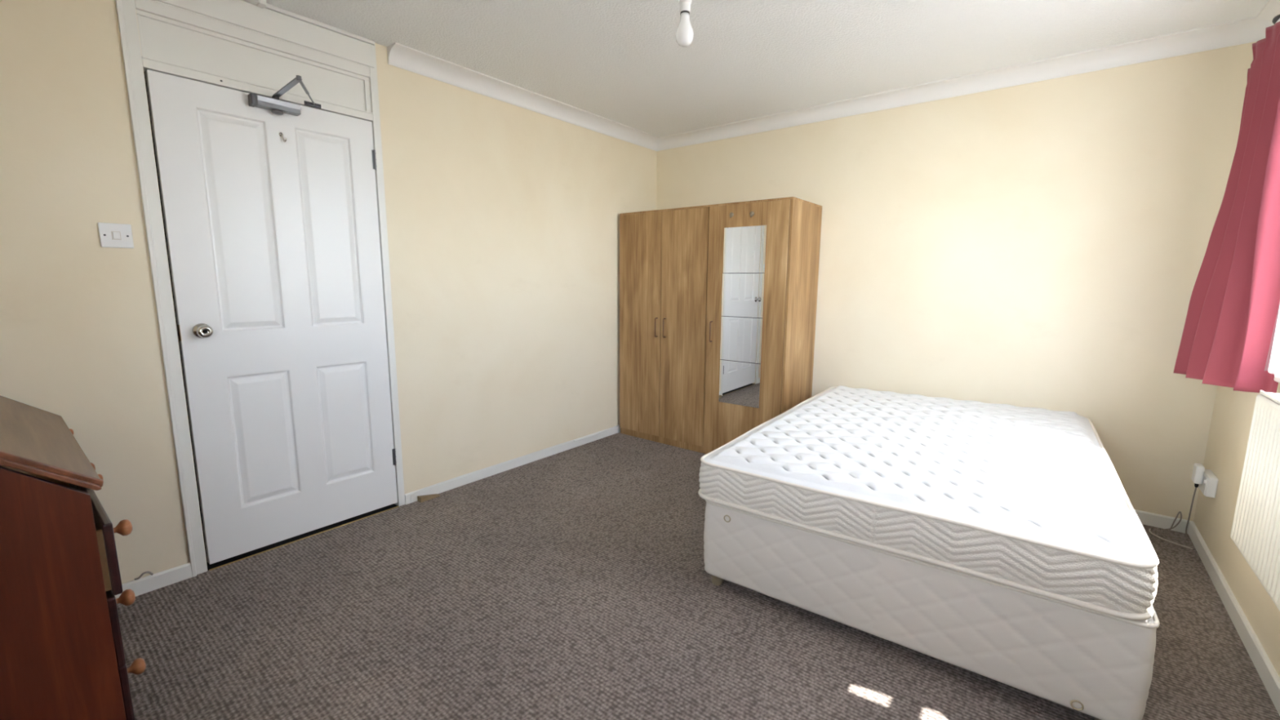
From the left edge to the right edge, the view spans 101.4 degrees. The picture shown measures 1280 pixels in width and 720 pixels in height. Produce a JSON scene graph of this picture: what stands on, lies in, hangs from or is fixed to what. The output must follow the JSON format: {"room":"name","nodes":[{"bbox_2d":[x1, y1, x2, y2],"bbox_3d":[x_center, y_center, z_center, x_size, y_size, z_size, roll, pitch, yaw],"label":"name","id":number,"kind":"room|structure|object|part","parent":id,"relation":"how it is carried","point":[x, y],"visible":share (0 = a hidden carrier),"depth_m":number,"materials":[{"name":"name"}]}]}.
{"room":"bedroom","nodes":[
{"label":"bedroom","id":0,"kind":"room"},
{"bbox_2d":[0,0,657,584],"bbox_3d":[-1.185,-0.417,3.028,0.200,2.372,3.980,7,11,38],"label":"wall","id":1,"kind":"structure","parent":0,"point":[503,218],"depth_m":2.75,"materials":[{"name":"beige paint"}]},
{"bbox_2d":[97,222,133,248],"bbox_3d":[-1.917,-0.455,1.917,0.014,0.087,0.087,7,11,38],"label":"light switch","id":2,"kind":"object","parent":1,"relation":"attached to","point":[111,235],"visible":1,"depth_m":1.91,"materials":[{"name":"white plastic"}]},
{"bbox_2d":[136,9,373,114],"bbox_3d":[-1.588,-1.244,2.249,0.055,0.169,0.834,7,11,38],"label":"transom panel","id":3,"kind":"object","parent":1,"relation":"attached to","point":[162,40],"depth_m":2.17,"materials":[{"name":"white paint"}]},
{"bbox_2d":[243,0,266,8],"bbox_3d":[-1.718,-1.443,1.959,0.044,0.027,0.535,7,11,38],"label":"trim","id":4,"kind":"structure","parent":1,"relation":"attached to","point":[260,3],"depth_m":2.14,"materials":[{"name":"white paint"}]},
{"bbox_2d":[115,0,404,577],"bbox_3d":[-1.626,-0.323,2.405,0.136,2.368,0.920,7,11,38],"label":"trim","id":5,"kind":"structure","parent":1,"relation":"attached to","point":[134,63],"depth_m":2.10,"materials":[{"name":"white paint"}]},
{"bbox_2d":[150,0,374,67],"bbox_3d":[-1.617,-1.435,2.236,0.138,0.126,0.913,7,11,38],"label":"trim","id":6,"kind":"structure","parent":1,"relation":"attached to","point":[271,21],"depth_m":2.25,"materials":[{"name":"white paint"}]},
{"bbox_2d":[143,71,397,570],"bbox_3d":[-1.628,-0.144,2.443,0.118,2.003,0.834,7,11,38],"label":"trim","id":7,"kind":"structure","parent":1,"relation":"attached to","point":[344,522],"depth_m":2.35,"materials":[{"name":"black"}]},
{"bbox_2d":[145,69,397,564],"bbox_3d":[-1.471,-0.148,2.324,0.347,2.002,0.826,7,11,38],"label":"door","id":8,"kind":"structure","parent":1,"relation":"in","point":[269,205],"depth_m":2.34,"materials":[{"name":"white paint"}]},
{"bbox_3d":[-1.845,-0.109,2.099,0.031,0.065,0.001,7,11,38],"label":"latch plate","id":9,"kind":"part","parent":8,"relation":"part of","materials":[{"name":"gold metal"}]},
{"bbox_3d":[-1.767,-0.116,2.122,0.063,0.062,0.062,7,11,38],"label":"knob","id":10,"kind":"part","parent":8,"relation":"part of","materials":[{"name":"silver metal"}]},
{"bbox_3d":[-1.540,-1.099,2.238,0.002,0.021,0.161,7,11,38],"label":"plate","id":11,"kind":"part","parent":8,"relation":"part of","materials":[{"name":"silver metal"}]},
{"bbox_3d":[-1.447,-1.121,2.148,0.283,0.025,0.022,7,11,39],"label":"closer arm","id":12,"kind":"part","parent":8,"relation":"part of","materials":[{"name":"silver metal"}]},
{"bbox_3d":[-1.406,-1.130,2.213,0.011,0.008,0.325,-3,9,-22],"label":"closer rod","id":13,"kind":"part","parent":8,"relation":"part of","materials":[{"name":"silver metal"}]},
{"bbox_2d":[208,506,399,570],"bbox_3d":[-1.582,0.850,2.557,0.007,0.004,0.826,7,11,38],"label":"trim","id":14,"kind":"structure","parent":1,"relation":"attached to","point":[396,506],"depth_m":2.50,"materials":[{"name":"gold metal"}]},
{"bbox_2d":[115,425,620,598],"bbox_3d":[-1.108,0.735,3.137,0.013,0.062,3.980,7,11,38],"label":"baseboard","id":15,"kind":"structure","parent":1,"relation":"attached to","point":[143,585],"depth_m":3.11,"materials":[{"name":"white paint"}]},
{"bbox_2d":[134,571,153,580],"bbox_3d":[-1.958,0.848,2.067,0.019,0.026,0.056,7,11,38],"label":"cable","id":16,"kind":"object","parent":15,"relation":"on","point":[149,572],"visible":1,"depth_m":2.06,"materials":[{"name":"beige plastic"}]},
{"bbox_2d":[410,426,616,501],"bbox_3d":[-0.736,0.661,3.587,0.008,0.054,1.743,7,11,38],"label":"trim","id":17,"kind":"structure","parent":1,"relation":"attached to","point":[614,426],"depth_m":3.39,"materials":[{"name":"white paint"}]},
{"bbox_2d":[386,42,658,151],"bbox_3d":[-0.524,-1.636,3.442,0.086,0.079,2.238,7,11,38],"label":"trim","id":18,"kind":"structure","parent":1,"relation":"attached to","point":[399,55],"depth_m":3.12,"materials":[{"name":"white paint"}]},
{"bbox_2d":[116,431,1279,719],"bbox_3d":[0.201,0.980,2.119,3.861,0.100,4.280,7,11,38],"label":"floor","id":19,"kind":"structure","parent":0,"point":[573,584],"depth_m":1.85,"materials":[{"name":"grey carpet"}]},
{"bbox_2d":[0,395,146,719],"bbox_3d":[-1.791,0.539,1.433,0.963,0.955,0.508,7,11,38],"label":"writing bureau","id":20,"kind":"object","parent":19,"relation":"on","point":[62,654],"visible":1,"depth_m":1.23,"materials":[{"name":"red wood"}]},
{"bbox_3d":[-1.757,0.167,1.434,0.934,0.218,0.280,7,11,38],"label":"sloping lid","id":21,"kind":"part","parent":20,"relation":"part of","materials":[{"name":"brown wood"}]},
{"bbox_3d":[-1.382,0.216,1.139,0.026,0.223,0.283,7,11,38],"label":"edge moulding","id":22,"kind":"part","parent":20,"relation":"part of","materials":[{"name":"brown wood"}]},
{"bbox_3d":[-1.455,0.603,1.125,0.020,0.925,0.435,7,11,38],"label":"panel","id":23,"kind":"part","parent":20,"relation":"part of","materials":[{"name":"red wood"}]},
{"bbox_3d":[-1.682,0.302,1.536,0.900,0.035,0.010,7,11,38],"label":"rail","id":24,"kind":"part","parent":20,"relation":"part of","materials":[{"name":"brown wood"}]},
{"bbox_3d":[-1.665,0.448,1.579,0.930,0.188,0.018,7,11,38],"label":"drawer","id":25,"kind":"part","parent":20,"relation":"part of","materials":[{"name":"brown wood"}]},
{"bbox_3d":[-1.675,0.638,1.597,0.930,0.188,0.018,7,11,38],"label":"drawer","id":26,"kind":"part","parent":20,"relation":"part of","materials":[{"name":"brown wood"}]},
{"bbox_3d":[-1.361,0.442,1.373,0.043,0.043,0.044,7,11,38],"label":"knob","id":27,"kind":"part","parent":20,"relation":"part of","materials":[{"name":"brown wood"}]},
{"bbox_3d":[-1.371,0.635,1.391,0.043,0.043,0.044,7,11,38],"label":"knob","id":28,"kind":"part","parent":20,"relation":"part of","materials":[{"name":"brown wood"}]},
{"bbox_3d":[-1.676,0.826,1.626,0.930,0.190,0.018,7,11,38],"label":"drawer","id":29,"kind":"part","parent":20,"relation":"part of","materials":[{"name":"brown wood"}]},
{"bbox_3d":[-1.372,0.836,1.422,0.043,0.043,0.044,7,11,38],"label":"knob","id":30,"kind":"part","parent":20,"relation":"part of","materials":[{"name":"brown wood"}]},
{"bbox_2d":[417,493,440,502],"bbox_3d":[-1.201,0.775,2.982,0.038,0.030,0.120,7,11,38],"label":"wedge","id":31,"kind":"object","parent":19,"relation":"on","point":[420,499],"visible":1,"depth_m":2.96,"materials":[{"name":"brown wood"}]},
{"bbox_2d":[619,196,822,453],"bbox_3d":[0.522,-0.220,3.896,1.382,1.741,0.536,7,11,38],"label":"wardrobe","id":32,"kind":"object","parent":19,"relation":"on","point":[718,302],"visible":0.93,"depth_m":3.61,"materials":[{"name":"brown wood"}]},
{"bbox_3d":[0.000,-0.262,4.022,0.397,1.676,0.018,7,11,38],"label":"door","id":33,"kind":"part","parent":32,"relation":"part of","materials":[{"name":"brown wood"}]},
{"bbox_3d":[0.119,-0.243,3.899,0.009,0.145,0.032,7,11,38],"label":"handle","id":34,"kind":"part","parent":32,"relation":"part of","materials":[{"name":"brown metal"}]},
{"bbox_3d":[0.178,-0.235,3.853,0.009,0.145,0.032,7,11,38],"label":"handle","id":35,"kind":"part","parent":32,"relation":"part of","materials":[{"name":"brown metal"}]},
{"bbox_3d":[0.311,-0.223,3.778,0.388,1.676,0.018,7,11,38],"label":"door","id":36,"kind":"part","parent":32,"relation":"part of","materials":[{"name":"brown wood"}]},
{"bbox_3d":[0.488,-0.195,3.602,0.009,0.145,0.032,7,11,37],"label":"handle","id":37,"kind":"part","parent":32,"relation":"part of","materials":[{"name":"brown metal"}]},
{"bbox_3d":[0.540,-1.077,3.781,1.382,0.012,0.496,7,11,38],"label":"panel","id":38,"kind":"part","parent":32,"relation":"part of","materials":[{"name":"brown wood"}]},
{"bbox_3d":[0.688,-0.158,3.480,0.565,1.710,0.018,7,11,37],"label":"door","id":39,"kind":"part","parent":32,"relation":"part of","materials":[{"name":"brown wood"}]},
{"bbox_2d":[703,500,1159,719],"bbox_3d":[1.330,0.695,2.486,1.342,0.366,1.860,7,11,35],"label":"bed base","id":40,"kind":"object","parent":19,"relation":"on","point":[1099,665],"visible":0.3,"depth_m":1.62,"materials":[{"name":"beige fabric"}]},
{"bbox_2d":[697,385,1159,620],"bbox_3d":[1.315,0.414,2.463,1.365,0.185,1.903,7,11,35],"label":"mattress","id":41,"kind":"object","parent":40,"relation":"on","point":[1031,500],"visible":1,"depth_m":1.84,"materials":[{"name":"white fabric"}]},
{"bbox_2d":[1148,528,1192,549],"bbox_3d":[2.570,0.872,2.559,0.050,0.006,0.206,0,9,-2],"label":"cable","id":42,"kind":"object","parent":19,"relation":"on","point":[1149,528],"visible":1,"depth_m":2.53,"materials":[{"name":"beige plastic"}]},
{"bbox_2d":[266,0,1268,137],"bbox_3d":[0.176,-1.469,1.777,3.761,0.100,4.280,7,11,38],"label":"ceiling","id":43,"kind":"structure","parent":0,"point":[620,61],"depth_m":2.49,"materials":[{"name":"white paint"}]},
{"bbox_2d":[675,0,693,47],"bbox_3d":[0.147,-1.217,1.696,0.089,0.372,0.089,7,11,38],"label":"pendant light","id":44,"kind":"object","parent":43,"relation":"hanging from","point":[684,32],"visible":1,"depth_m":1.70,"materials":[{"name":"white plastic"}]},
{"bbox_2d":[656,41,1256,520],"bbox_3d":[1.544,-0.469,3.473,3.811,2.372,0.120,7,11,38],"label":"wall","id":45,"kind":"structure","parent":0,"point":[1042,244],"depth_m":2.88,"materials":[{"name":"beige paint"}]},
{"bbox_2d":[657,16,1272,151],"bbox_3d":[1.427,-1.598,3.267,3.361,0.079,0.086,7,11,38],"label":"trim","id":46,"kind":"structure","parent":45,"relation":"attached to","point":[1251,29],"depth_m":2.84,"materials":[{"name":"white paint"}]},
{"bbox_2d":[1134,509,1193,533],"bbox_3d":[1.437,0.671,3.642,3.361,0.066,0.013,7,11,38],"label":"baseboard","id":47,"kind":"structure","parent":45,"relation":"attached to","point":[1148,518],"depth_m":2.67,"materials":[{"name":"white paint"}]},
{"bbox_2d":[1193,382,1279,677],"bbox_3d":[1.581,-0.069,0.853,0.150,2.372,3.980,7,11,38],"label":"wall","id":48,"kind":"structure","parent":0,"point":[1233,411],"depth_m":2.15,"materials":[{"name":"beige paint"}]},
{"bbox_2d":[1198,469,1217,497],"bbox_3d":[2.595,0.562,2.398,0.040,0.090,0.150,7,11,38],"label":"power socket","id":49,"kind":"object","parent":48,"relation":"attached to","point":[1208,487],"visible":0.8,"depth_m":2.35,"materials":[{"name":"white plastic"}]},
{"bbox_2d":[1191,462,1204,487],"bbox_3d":[2.575,0.534,2.418,0.028,0.105,0.062,7,11,38],"label":"plug adaptor","id":50,"kind":"object","parent":49,"relation":"attached to","point":[1198,469],"visible":1,"depth_m":2.40,"materials":[{"name":"white plastic"}]},
{"bbox_2d":[1154,487,1196,539],"bbox_3d":[2.634,0.727,2.529,0.115,0.310,0.203,2,9,8],"label":"cable","id":51,"kind":"object","parent":50,"relation":"hanging from","point":[1195,490],"visible":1,"depth_m":2.57,"materials":[{"name":"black plastic"}]},
{"bbox_3d":[2.584,0.561,2.406,0.004,0.082,0.140,7,11,38],"label":"plate","id":52,"kind":"part","parent":49,"relation":"part of","materials":[{"name":"white plastic"}]},
{"bbox_2d":[1187,521,1279,715],"bbox_3d":[1.511,1.062,1.077,0.013,0.066,3.980,7,11,38],"label":"baseboard","id":53,"kind":"structure","parent":48,"relation":"attached to","point":[1269,677],"depth_m":1.87,"materials":[{"name":"white paint"}]},
{"bbox_2d":[1230,390,1279,611],"bbox_3d":[1.579,0.629,1.165,0.099,0.893,1.502,7,11,38],"label":"radiator","id":54,"kind":"object","parent":48,"relation":"attached to","point":[1255,526],"visible":1,"depth_m":1.57,"materials":[{"name":"white metal"}]},
{"bbox_2d":[1259,390,1279,404],"bbox_3d":[1.586,0.189,1.125,0.056,0.010,1.452,7,11,38],"label":"grille","id":55,"kind":"object","parent":54,"relation":"attached to","point":[1266,397],"depth_m":1.63,"materials":[{"name":"white metal"}]},
{"bbox_2d":[1257,0,1279,25],"bbox_3d":[1.495,-1.214,0.753,0.086,0.079,3.980,7,11,38],"label":"trim","id":56,"kind":"structure","parent":48,"relation":"attached to","point":[1272,8],"depth_m":2.18,"materials":[{"name":"white paint"}]},
{"bbox_2d":[1264,14,1279,38],"bbox_3d":[1.540,-1.108,0.842,0.104,0.052,3.090,7,11,38],"label":"rail","id":57,"kind":"object","parent":48,"relation":"attached to","point":[1277,19],"visible":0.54,"depth_m":1.97,"materials":[{"name":"white metal"}]},
{"bbox_2d":[1173,21,1279,393],"bbox_3d":[2.346,-0.568,2.063,0.116,1.359,0.835,6,10,32],"label":"curtain","id":58,"kind":"object","parent":57,"relation":"hanging from","point":[1230,338],"visible":1,"depth_m":1.92,"materials":[{"name":"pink fabric"}]},
{"bbox_2d":[1274,373,1279,382],"bbox_3d":[1.457,0.202,0.825,0.105,0.026,2.420,7,11,38],"label":"trim","id":59,"kind":"structure","parent":48,"relation":"attached to","point":[1277,377],"depth_m":1.77,"materials":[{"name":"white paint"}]}
]}

